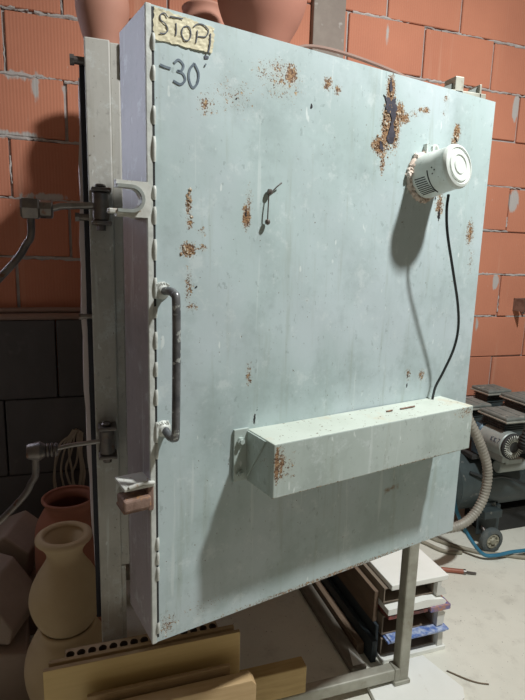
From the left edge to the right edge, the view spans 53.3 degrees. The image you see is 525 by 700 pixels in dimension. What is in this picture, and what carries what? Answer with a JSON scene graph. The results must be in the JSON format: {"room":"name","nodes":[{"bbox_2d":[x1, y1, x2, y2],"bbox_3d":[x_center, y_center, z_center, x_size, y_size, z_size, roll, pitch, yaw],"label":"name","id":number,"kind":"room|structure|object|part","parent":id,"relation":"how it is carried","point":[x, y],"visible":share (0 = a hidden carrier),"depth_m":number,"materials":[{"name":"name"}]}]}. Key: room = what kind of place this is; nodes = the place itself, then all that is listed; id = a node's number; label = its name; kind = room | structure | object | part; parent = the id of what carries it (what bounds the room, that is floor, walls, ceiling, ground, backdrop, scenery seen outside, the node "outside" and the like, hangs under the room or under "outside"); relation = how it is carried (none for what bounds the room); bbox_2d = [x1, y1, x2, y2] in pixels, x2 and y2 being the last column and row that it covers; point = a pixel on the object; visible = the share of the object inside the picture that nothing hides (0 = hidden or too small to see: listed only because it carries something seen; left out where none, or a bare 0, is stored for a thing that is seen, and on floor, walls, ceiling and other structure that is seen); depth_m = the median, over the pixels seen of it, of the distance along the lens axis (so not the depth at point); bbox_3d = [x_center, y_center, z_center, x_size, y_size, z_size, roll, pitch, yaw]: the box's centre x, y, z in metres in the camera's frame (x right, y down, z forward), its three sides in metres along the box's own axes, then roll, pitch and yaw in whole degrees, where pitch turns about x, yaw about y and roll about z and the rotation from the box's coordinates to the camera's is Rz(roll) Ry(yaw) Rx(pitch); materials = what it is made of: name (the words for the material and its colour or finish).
{"room":"pottery workshop","nodes":[
{"label":"pottery workshop","id":0,"kind":"room"},
{"bbox_2d":[0,319,129,553],"bbox_3d":[-1.686,0.443,2.036,3.359,1.112,0.065,-2,11,-18],"label":"wall","id":1,"kind":"structure","parent":0,"point":[32,410],"depth_m":2.21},
{"bbox_2d":[0,307,80,319],"bbox_3d":[-1.791,-0.123,1.878,3.100,0.052,0.046,-2,11,-18],"label":"trim","id":2,"kind":"structure","parent":1,"relation":"on","point":[16,313],"depth_m":2.16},
{"bbox_2d":[53,428,85,488],"bbox_3d":[-0.842,0.559,2.284,0.135,0.448,0.050,-2,11,-18],"label":"coil","id":3,"kind":"object","parent":1,"relation":"hanging from","point":[76,434],"visible":0.69,"depth_m":2.26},
{"bbox_2d":[0,0,524,474],"bbox_3d":[0.128,-0.743,2.548,7.200,3.361,0.207,-2,11,-18],"label":"wall","id":4,"kind":"structure","parent":0,"point":[482,42],"depth_m":2.43,"materials":[{"name":"brick"}]},
{"bbox_2d":[512,298,524,313],"bbox_3d":[1.490,-0.242,2.943,0.115,0.090,0.103,-2,11,-18],"label":"wall bracket","id":5,"kind":"object","parent":4,"relation":"attached to","point":[518,303],"visible":1,"depth_m":2.93,"materials":[{"name":"metal"}]},
{"bbox_2d":[30,508,524,699],"bbox_3d":[0.873,1.423,0.482,8.400,0.120,5.300,-2,11,-18],"label":"floor","id":6,"kind":"structure","parent":0,"point":[484,641],"depth_m":2.01,"materials":[{"name":"concrete"}]},
{"bbox_2d":[0,617,29,699],"bbox_3d":[-0.899,0.993,1.681,0.275,0.200,0.240,-3,11,-24],"label":"block","id":7,"kind":"object","parent":6,"relation":"on","point":[12,655],"depth_m":1.61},
{"bbox_2d":[0,553,32,644],"bbox_3d":[-0.890,0.792,1.687,0.261,0.189,0.200,2,10,2],"label":"block","id":8,"kind":"object","parent":7,"relation":"on","point":[15,583],"depth_m":1.68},
{"bbox_2d":[29,567,37,634],"bbox_3d":[-0.991,0.927,1.961,0.310,0.225,0.200,-2,11,-18],"label":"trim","id":9,"kind":"structure","parent":6,"relation":"on","point":[33,628],"depth_m":1.92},
{"bbox_2d":[0,511,37,575],"bbox_3d":[-0.952,0.724,1.935,0.244,0.183,0.200,1,10,-4],"label":"block","id":10,"kind":"object","parent":9,"relation":"on","point":[17,532],"depth_m":1.88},
{"bbox_2d":[24,616,101,699],"bbox_3d":[-0.578,0.960,1.570,0.248,0.322,0.248,-2,11,-18],"label":"clay vase","id":11,"kind":"object","parent":6,"relation":"on","point":[42,649],"visible":0.41,"depth_m":1.47,"materials":[{"name":"beige ceramic"}]},
{"bbox_2d":[28,521,96,638],"bbox_3d":[-0.570,0.660,1.515,0.204,0.287,0.204,-2,11,-18],"label":"clay vase","id":12,"kind":"object","parent":11,"relation":"on","point":[62,595],"visible":0.98,"depth_m":1.45,"materials":[{"name":"beige ceramic"}]},
{"bbox_2d":[35,485,101,621],"bbox_3d":[-0.672,0.780,1.847,0.234,0.572,0.234,-2,11,-18],"label":"jar","id":13,"kind":"object","parent":6,"relation":"on","point":[69,502],"visible":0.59,"depth_m":1.76,"materials":[{"name":"brown ceramic"}]},
{"bbox_2d":[48,624,233,667],"bbox_3d":[-0.296,0.951,1.347,0.455,0.436,0.023,-2,11,-18],"label":"wooden board","id":14,"kind":"object","parent":6,"relation":"on","point":[58,662],"visible":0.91,"depth_m":1.30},
{"bbox_2d":[65,620,216,657],"bbox_3d":[-0.307,0.950,1.372,0.380,0.428,0.042,-2,11,-18],"label":"clay piece","id":15,"kind":"object","parent":6,"relation":"on","point":[116,643],"visible":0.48,"depth_m":1.32,"materials":[{"name":"beige ceramic"}]},
{"bbox_2d":[43,629,239,699],"bbox_3d":[-0.290,0.955,1.326,0.476,0.436,0.023,-2,11,-18],"label":"wooden board","id":16,"kind":"object","parent":6,"relation":"on","point":[71,681],"visible":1,"depth_m":1.29,"materials":[{"name":"brown wood"}]},
{"bbox_2d":[87,663,229,699],"bbox_3d":[-0.252,0.989,1.312,0.345,0.375,0.010,-2,11,-18],"label":"wooden board","id":17,"kind":"object","parent":6,"relation":"on","point":[150,686],"visible":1,"depth_m":1.28,"materials":[{"name":"brown wood"}]},
{"bbox_2d":[121,670,255,699],"bbox_3d":[-0.206,1.002,1.297,0.382,0.357,0.035,-2,11,-18],"label":"wooden board","id":18,"kind":"object","parent":6,"relation":"on","point":[241,685],"visible":1,"depth_m":1.28,"materials":[{"name":"brown wood"}]},
{"bbox_2d":[0,2,495,699],"bbox_3d":[-0.092,0.162,1.570,1.310,1.918,1.177,-2,11,-18],"label":"kiln","id":19,"kind":"object","parent":6,"relation":"on","point":[280,242],"visible":1,"depth_m":1.10,"materials":[{"name":"paint"}]},
{"bbox_3d":[-0.540,-0.201,1.105,0.116,0.184,0.017,-4,12,-30],"label":"lever","id":20,"kind":"part","parent":19,"relation":"part of","materials":[{"name":"metal"}]},
{"bbox_3d":[-0.580,0.339,1.192,0.140,0.194,0.017,-4,12,-30],"label":"lever","id":21,"kind":"part","parent":19,"relation":"part of","materials":[{"name":"metal"}]},
{"bbox_3d":[-0.416,-0.311,1.139,0.101,0.028,0.015,-2,11,-18],"label":"threaded rod","id":22,"kind":"part","parent":19,"relation":"part of","materials":[{"name":"metal"}]},
{"bbox_3d":[-0.438,0.225,1.234,0.115,0.023,0.011,-2,11,-18],"label":"threaded rod","id":23,"kind":"part","parent":19,"relation":"part of","materials":[{"name":"metal"}]},
{"bbox_3d":[-0.539,-0.082,1.606,0.030,1.200,0.705,-2,11,-18],"label":"panel","id":24,"kind":"part","parent":19,"relation":"part of","materials":[{"name":"grey metal"}]},
{"bbox_2d":[75,0,128,43],"bbox_3d":[-0.462,-0.928,1.515,0.151,0.372,0.151,-2,11,-18],"label":"terracotta pot","id":25,"kind":"object","parent":19,"relation":"on","point":[101,19],"visible":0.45,"depth_m":1.46,"materials":[{"name":"orange ceramic"}]},
{"bbox_3d":[-0.197,0.893,2.252,0.832,0.050,0.050,-2,11,-18],"label":"rail","id":26,"kind":"part","parent":19,"relation":"part of","materials":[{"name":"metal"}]},
{"bbox_3d":[-0.163,0.028,0.923,0.016,0.278,0.063,-6,13,-35],"label":"handle","id":27,"kind":"part","parent":19,"relation":"part of","materials":[{"name":"metal"}]},
{"bbox_2d":[182,0,223,24],"bbox_3d":[-0.196,-0.952,1.755,0.190,0.348,0.190,-2,11,-18],"label":"terracotta pot","id":28,"kind":"object","parent":19,"relation":"on","point":[204,9],"visible":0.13,"depth_m":1.66,"materials":[{"name":"orange ceramic"}]},
{"bbox_2d":[217,0,306,42],"bbox_3d":[-0.002,-0.934,1.475,0.257,0.423,0.257,-2,11,-18],"label":"terracotta pot","id":29,"kind":"object","parent":19,"relation":"on","point":[280,20],"visible":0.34,"depth_m":1.40,"materials":[{"name":"orange ceramic"}]},
{"bbox_3d":[0.144,-0.028,1.221,0.896,1.150,0.143,-5,12,-31],"label":"door","id":30,"kind":"part","parent":19,"relation":"part of","materials":[{"name":"paint"}]},
{"bbox_3d":[0.034,1.080,1.605,0.866,0.048,0.042,-2,11,-18],"label":"rail","id":31,"kind":"part","parent":19,"relation":"part of","materials":[{"name":"metal"}]},
{"bbox_3d":[0.463,0.780,1.691,0.059,0.650,0.054,-2,11,-18],"label":"leg","id":32,"kind":"part","parent":19,"relation":"part of","materials":[{"name":"metal"}]},
{"bbox_3d":[0.531,-0.705,1.434,0.160,0.069,0.050,-2,11,-18],"label":"hinge plate","id":33,"kind":"part","parent":19,"relation":"part of","materials":[{"name":"metal"}]},
{"bbox_2d":[444,402,492,533],"bbox_3d":[0.677,0.413,2.137,0.704,0.784,0.073,-2,11,-18],"label":"corrugated hose","id":34,"kind":"object","parent":19,"relation":"attached to","point":[483,452],"visible":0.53,"depth_m":2.26,"materials":[{"name":"grey plastic"}]},
{"bbox_2d":[240,656,306,699],"bbox_3d":[-0.082,1.016,1.561,0.442,0.093,0.046,-2,11,-18],"label":"wooden beam","id":35,"kind":"structure","parent":6,"relation":"on","point":[284,678],"depth_m":1.58,"materials":[{"name":"brown wood"}]},
{"bbox_2d":[299,584,365,671],"bbox_3d":[0.199,1.022,2.189,0.057,0.022,0.850,-2,11,-18],"label":"plank","id":36,"kind":"object","parent":6,"relation":"on","point":[335,633],"visible":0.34,"depth_m":1.98,"materials":[{"name":"brown wood"}]},
{"bbox_2d":[348,648,363,665],"bbox_3d":[0.320,1.077,1.839,0.045,0.001,0.078,-2,11,-18],"label":"paper scrap","id":37,"kind":"object","parent":36,"relation":"on","point":[356,660],"visible":1,"depth_m":1.82,"materials":[{"name":"grey paper"}]},
{"bbox_2d":[312,581,363,653],"bbox_3d":[0.230,1.002,2.236,0.028,0.045,0.775,-2,11,-18],"label":"plank","id":38,"kind":"object","parent":6,"relation":"on","point":[357,642],"visible":0.4,"depth_m":2.01,"materials":[{"name":"brown wood"}]},
{"bbox_2d":[320,577,376,662],"bbox_3d":[0.268,0.989,2.204,0.020,0.085,0.793,-2,11,-18],"label":"board","id":39,"kind":"object","parent":6,"relation":"on","point":[370,643],"visible":0.46,"depth_m":1.95,"materials":[{"name":"black wood"}]},
{"bbox_2d":[330,574,378,655],"bbox_3d":[0.293,0.971,2.182,0.012,0.130,0.705,-2,11,-18],"label":"board","id":40,"kind":"object","parent":6,"relation":"on","point":[373,627],"visible":0.31,"depth_m":1.97,"materials":[{"name":"black wood"}]},
{"bbox_2d":[337,566,378,621],"bbox_3d":[0.279,0.837,2.215,0.017,0.120,0.785,-2,11,-18],"label":"plank","id":41,"kind":"object","parent":40,"relation":"on","point":[362,589],"visible":0.44,"depth_m":1.92,"materials":[{"name":"brown wood"}]},
{"bbox_2d":[377,642,444,663],"bbox_3d":[0.428,1.025,2.223,0.262,0.016,0.750,-2,11,-18],"label":"slab","id":42,"kind":"object","parent":6,"relation":"on","point":[431,647],"visible":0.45,"depth_m":1.89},
{"bbox_2d":[377,632,442,654],"bbox_3d":[0.438,0.991,2.180,0.248,0.066,0.665,-2,11,-18],"label":"carton","id":43,"kind":"object","parent":42,"relation":"on","point":[383,647],"visible":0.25,"depth_m":1.91,"materials":[{"name":"cardboard"}]},
{"bbox_2d":[378,622,448,643],"bbox_3d":[0.507,0.987,1.989,0.246,0.014,0.303,-2,11,-18],"label":"magazine","id":44,"kind":"object","parent":43,"relation":"on","point":[429,629],"visible":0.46,"depth_m":1.87,"materials":[{"name":"blue paper"}]},
{"bbox_2d":[376,608,444,634],"bbox_3d":[0.439,0.908,2.165,0.246,0.072,0.665,-2,11,-18],"label":"carton","id":45,"kind":"object","parent":44,"relation":"on","point":[386,626],"visible":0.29,"depth_m":1.89,"materials":[{"name":"cardboard"}]},
{"bbox_2d":[378,604,427,619],"bbox_3d":[0.459,0.896,1.990,0.160,0.014,0.339,-2,11,-18],"label":"magazine","id":46,"kind":"object","parent":45,"relation":"on","point":[423,610],"visible":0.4,"depth_m":1.84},
{"bbox_2d":[378,593,445,615],"bbox_3d":[0.451,0.843,2.121,0.238,0.032,0.611,-2,11,-18],"label":"sheet","id":47,"kind":"object","parent":46,"relation":"on","point":[428,600],"visible":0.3,"depth_m":1.84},
{"bbox_2d":[358,563,445,602],"bbox_3d":[0.438,0.791,2.154,0.248,0.056,0.683,-2,11,-18],"label":"carton","id":48,"kind":"object","parent":47,"relation":"on","point":[386,595],"visible":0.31,"depth_m":1.87,"materials":[{"name":"cardboard"}]},
{"bbox_2d":[367,549,448,590],"bbox_3d":[0.447,0.753,2.148,0.232,0.021,0.685,-2,11,-18],"label":"slab","id":49,"kind":"object","parent":48,"relation":"on","point":[388,567],"visible":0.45,"depth_m":1.89,"materials":[{"name":"white ceramic"}]},
{"bbox_2d":[428,595,450,612],"bbox_3d":[0.601,0.901,1.970,0.084,0.020,0.227,-2,11,-18],"label":"packet","id":50,"kind":"object","parent":45,"relation":"on","point":[447,605],"visible":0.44,"depth_m":1.86,"materials":[{"name":"plastic"}]},
{"bbox_2d":[367,655,464,699],"bbox_3d":[0.498,1.115,1.727,0.309,0.020,0.217,-2,11,-18],"label":"slab","id":51,"kind":"object","parent":6,"relation":"on","point":[428,681],"visible":0.73,"depth_m":1.72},
{"bbox_2d":[420,541,461,554],"bbox_3d":[0.758,0.958,2.632,0.468,0.018,0.058,7,12,28],"label":"hose","id":52,"kind":"object","parent":6,"relation":"on","point":[426,543],"visible":0.52,"depth_m":2.54,"materials":[{"name":"grey plastic"}]},
{"bbox_2d":[441,567,475,574],"bbox_3d":[0.893,1.006,2.380,0.152,0.023,0.023,3,10,8],"label":"chisel","id":53,"kind":"object","parent":6,"relation":"on","point":[446,569],"visible":0.91,"depth_m":2.37,"materials":[{"name":"wood"}]},
{"bbox_3d":[0.866,1.005,2.384,0.095,0.021,0.021,3,10,8],"label":"handle","id":54,"kind":"part","parent":53,"relation":"part of","materials":[{"name":"red wood"}]},
{"bbox_3d":[0.940,1.009,2.374,0.056,0.023,0.023,3,10,8],"label":"blade","id":55,"kind":"part","parent":53,"relation":"part of","materials":[{"name":"metal"}]},
{"bbox_2d":[447,670,488,684],"bbox_3d":[0.698,1.118,1.780,0.136,0.006,0.015,6,11,23],"label":"twig","id":56,"kind":"object","parent":6,"relation":"on","point":[447,670],"visible":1,"depth_m":1.77,"materials":[{"name":"brown wood"}]},
{"bbox_2d":[430,537,524,559],"bbox_3d":[1.282,0.979,2.598,1.124,0.024,0.218,3,10,10],"label":"hose","id":57,"kind":"object","parent":6,"relation":"on","point":[436,539],"visible":0.53,"depth_m":2.56,"materials":[{"name":"plastic"}]},
{"bbox_2d":[455,501,524,557],"bbox_3d":[1.315,0.837,2.585,0.815,0.298,0.147,-1,11,-15],"label":"air hose","id":58,"kind":"object","parent":6,"relation":"on","point":[466,532],"visible":0.83,"depth_m":2.49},
{"bbox_2d":[456,384,524,551],"bbox_3d":[1.315,0.599,2.692,0.955,0.735,0.605,-2,11,-18],"label":"air compressor","id":59,"kind":"object","parent":6,"relation":"on","point":[501,425],"visible":0.73,"depth_m":2.54,"materials":[{"name":"paint"}]},
{"bbox_3d":[1.289,0.642,2.775,0.955,0.318,0.318,-2,11,-18],"label":"tank","id":60,"kind":"part","parent":59,"relation":"part of","materials":[{"name":"metal"}]},
{"bbox_3d":[1.301,0.489,2.750,0.680,0.024,0.240,-2,11,-18],"label":"plate","id":61,"kind":"part","parent":59,"relation":"part of","materials":[{"name":"grey metal"}]},
{"bbox_3d":[1.112,0.439,2.460,0.124,0.152,0.145,-2,11,-18],"label":"motor","id":62,"kind":"part","parent":59,"relation":"part of","materials":[{"name":"metal"}]},
{"bbox_2d":[464,499,524,530],"bbox_3d":[1.425,0.875,2.889,0.630,0.128,0.161,-2,11,-18],"label":"box","id":63,"kind":"object","parent":6,"relation":"on","point":[513,512],"visible":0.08,"depth_m":2.78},
{"bbox_2d":[310,0,345,57],"bbox_3d":[0.270,-0.698,2.495,0.155,3.300,0.050,-2,11,-18],"label":"column","id":64,"kind":"structure","parent":0,"point":[327,16],"depth_m":2.33,"materials":[{"name":"concrete"}]}
]}

